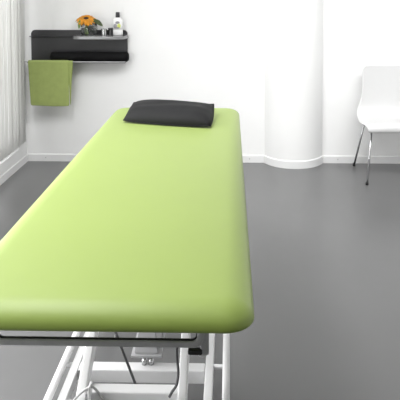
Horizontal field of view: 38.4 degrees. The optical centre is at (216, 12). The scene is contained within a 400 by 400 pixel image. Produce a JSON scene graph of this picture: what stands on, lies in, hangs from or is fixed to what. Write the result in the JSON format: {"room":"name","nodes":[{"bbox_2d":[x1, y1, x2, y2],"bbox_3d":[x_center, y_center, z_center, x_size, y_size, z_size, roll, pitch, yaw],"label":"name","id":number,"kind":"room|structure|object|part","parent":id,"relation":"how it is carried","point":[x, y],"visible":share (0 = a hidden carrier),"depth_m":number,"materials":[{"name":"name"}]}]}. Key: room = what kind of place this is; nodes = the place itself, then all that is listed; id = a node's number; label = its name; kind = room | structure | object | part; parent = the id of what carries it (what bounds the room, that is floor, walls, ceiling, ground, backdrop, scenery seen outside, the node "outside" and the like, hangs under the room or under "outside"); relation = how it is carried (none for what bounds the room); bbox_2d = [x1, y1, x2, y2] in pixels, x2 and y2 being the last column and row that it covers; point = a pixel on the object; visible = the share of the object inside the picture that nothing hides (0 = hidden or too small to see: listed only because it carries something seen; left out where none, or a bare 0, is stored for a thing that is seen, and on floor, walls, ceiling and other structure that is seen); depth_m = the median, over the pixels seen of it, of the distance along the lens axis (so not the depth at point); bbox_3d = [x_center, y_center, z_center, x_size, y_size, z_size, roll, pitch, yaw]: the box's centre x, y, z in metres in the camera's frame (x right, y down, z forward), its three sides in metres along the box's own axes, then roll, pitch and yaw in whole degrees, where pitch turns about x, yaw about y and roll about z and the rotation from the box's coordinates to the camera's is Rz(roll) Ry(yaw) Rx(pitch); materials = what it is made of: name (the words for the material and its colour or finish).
{"room":"examination room","nodes":[
{"label":"examination room","id":0,"kind":"room"},
{"bbox_2d":[0,0,26,175],"bbox_3d":[-1.752,0.033,1.316,0.150,2.800,6.948,0,3,1],"label":"wall","id":1,"kind":"structure","parent":0,"point":[14,157],"depth_m":4.65,"materials":[{"name":"white paint"}]},
{"bbox_2d":[1,0,12,157],"bbox_3d":[-1.702,0.005,3.849,0.060,2.300,1.510,0,3,1],"label":"window","id":2,"kind":"structure","parent":1,"relation":"in","point":[2,0],"depth_m":4.58,"materials":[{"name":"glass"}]},
{"bbox_2d":[0,0,25,160],"bbox_3d":[-1.573,-0.075,3.922,0.044,2.337,1.510,0,3,1],"label":"vertical blind","id":3,"kind":"object","parent":2,"relation":"attached to","point":[5,82],"visible":1,"depth_m":4.38,"materials":[{"name":"fabric"}]},
{"bbox_2d":[0,154,27,184],"bbox_3d":[-1.673,1.401,1.384,0.008,0.062,6.948,0,3,1],"label":"baseboard","id":4,"kind":"structure","parent":1,"relation":"attached to","point":[22,161],"depth_m":4.52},
{"bbox_2d":[0,161,399,399],"bbox_3d":[0.625,1.484,1.337,4.906,0.100,7.248,0,3,1],"label":"floor","id":5,"kind":"structure","parent":0,"point":[324,243],"depth_m":2.74,"materials":[{"name":"grey plastic"}]},
{"bbox_2d":[0,108,253,399],"bbox_3d":[-0.240,0.979,2.210,0.686,0.822,2.008,0,3,1],"label":"table","id":6,"kind":"object","parent":5,"relation":"on","point":[144,231],"visible":0.98,"depth_m":1.59,"materials":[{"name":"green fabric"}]},
{"bbox_3d":[-0.482,1.222,2.201,0.028,0.040,1.650,0,3,1],"label":"rail","id":7,"kind":"part","parent":6,"relation":"part of","materials":[{"name":"white metal"}]},
{"bbox_3d":[-0.396,0.957,1.950,0.027,0.578,0.796,0,3,1],"label":"lifting arm","id":8,"kind":"part","parent":6,"relation":"part of"},
{"bbox_3d":[-0.240,1.134,2.069,0.082,0.074,0.194,0,3,1],"label":"lift motor","id":9,"kind":"part","parent":6,"relation":"part of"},
{"bbox_3d":[-0.239,1.174,2.066,0.105,0.008,0.203,0,3,1],"label":"motor plate","id":10,"kind":"part","parent":6,"relation":"part of","materials":[{"name":"metal"}]},
{"bbox_2d":[123,99,213,126],"bbox_3d":[-0.235,0.492,2.876,0.492,0.082,0.302,1,3,12],"label":"pillow","id":11,"kind":"object","parent":6,"relation":"on","point":[151,111],"visible":1,"depth_m":2.77,"materials":[{"name":"black leather"}]},
{"bbox_3d":[-0.096,0.958,1.944,0.027,0.578,0.796,0,3,1],"label":"lifting arm","id":12,"kind":"part","parent":6,"relation":"part of"},
{"bbox_3d":[-0.020,1.222,2.191,0.028,0.040,1.650,0,3,1],"label":"rail","id":13,"kind":"part","parent":6,"relation":"part of","materials":[{"name":"white metal"}]},
{"bbox_2d":[353,65,399,184],"bbox_3d":[1.366,0.858,4.470,0.508,0.832,0.469,0,3,1],"label":"shell chair","id":14,"kind":"object","parent":5,"relation":"on","point":[378,110],"visible":1,"depth_m":4.64,"materials":[{"name":"white plastic"}]},
{"bbox_3d":[1.158,1.056,4.651,0.016,0.400,0.141,-1,3,-26],"label":"leg","id":15,"kind":"part","parent":14,"relation":"part of","materials":[{"name":"silver metal"}]},
{"bbox_3d":[1.151,1.073,4.322,0.016,0.400,0.145,2,3,28],"label":"leg","id":16,"kind":"part","parent":14,"relation":"part of","materials":[{"name":"silver metal"}]},
{"bbox_2d":[25,0,399,155],"bbox_3d":[0.703,-0.144,4.808,4.906,2.800,0.150,0,3,1],"label":"wall","id":17,"kind":"structure","parent":0,"point":[203,51],"depth_m":4.78,"materials":[{"name":"white paint"}]},
{"bbox_2d":[21,30,127,62],"bbox_3d":[-1.167,0.284,4.697,0.870,0.265,0.194,0,3,1],"label":"wall shelf","id":18,"kind":"object","parent":17,"relation":"attached to","point":[43,42],"visible":0.82,"depth_m":4.78,"materials":[{"name":"grey metal"}]},
{"bbox_2d":[28,60,72,105],"bbox_3d":[-1.348,0.576,4.668,0.363,0.376,0.044,0,3,1],"label":"hanging towel","id":19,"kind":"object","parent":18,"relation":"hanging from","point":[50,81],"visible":1,"depth_m":4.65,"materials":[{"name":"green fabric"}]},
{"bbox_2d":[81,22,96,35],"bbox_3d":[-1.045,0.133,4.699,0.136,0.109,0.136,0,3,1],"label":"glass vase","id":20,"kind":"object","parent":18,"relation":"on","point":[91,30],"visible":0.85,"depth_m":4.64,"materials":[{"name":"grey"}]},
{"bbox_2d":[75,15,102,27],"bbox_3d":[-1.033,0.100,4.677,0.225,0.155,0.143,0,3,1],"label":"sunflower","id":21,"kind":"object","parent":20,"relation":"in","point":[85,19],"visible":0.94,"depth_m":4.65,"materials":[{"name":"orange plant"}]},
{"bbox_2d":[50,52,128,61],"bbox_3d":[-1.043,0.365,4.717,0.644,0.080,0.080,0,3,1],"label":"bolster","id":22,"kind":"object","parent":18,"relation":"on","point":[71,56],"visible":0.95,"depth_m":4.68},
{"bbox_2d":[73,34,127,39],"bbox_3d":[-0.947,0.202,4.681,0.429,0.026,0.181,0,3,1],"label":"tray","id":23,"kind":"object","parent":18,"relation":"on","point":[76,36],"depth_m":4.60,"materials":[{"name":"silver metal"}]},
{"bbox_2d":[101,29,106,34],"bbox_3d":[-0.924,0.161,4.708,0.047,0.052,0.047,0,3,1],"label":"candle holder","id":24,"kind":"object","parent":18,"relation":"on","point":[103,31],"visible":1,"depth_m":4.69,"materials":[{"name":"silver metal"}]},
{"bbox_2d":[108,28,112,34],"bbox_3d":[-0.868,0.157,4.724,0.051,0.058,0.051,0,3,1],"label":"jar","id":25,"kind":"object","parent":18,"relation":"on","point":[110,30],"visible":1,"depth_m":4.70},
{"bbox_2d":[113,12,122,34],"bbox_3d":[-0.813,0.092,4.720,0.083,0.188,0.048,0,3,1],"label":"lotion bottle","id":26,"kind":"object","parent":18,"relation":"on","point":[117,22],"visible":1,"depth_m":4.70,"materials":[{"name":"white plastic"}]},
{"bbox_2d":[28,154,399,163],"bbox_3d":[0.702,1.228,4.793,4.606,0.062,0.017,0,3,1],"label":"baseboard","id":27,"kind":"structure","parent":17,"relation":"attached to","point":[31,157],"depth_m":4.79,"materials":[{"name":"wood"}]},
{"bbox_2d":[264,0,322,168],"bbox_3d":[0.643,-0.145,4.839,0.539,2.800,0.539,0,3,1],"label":"column","id":28,"kind":"structure","parent":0,"point":[293,28],"depth_m":4.65,"materials":[{"name":"white paint"}]},
{"bbox_3d":[0.643,1.221,4.908,0.539,0.063,0.539,0,3,1],"label":"baseboard","id":29,"kind":"part","parent":28,"relation":"part of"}
]}

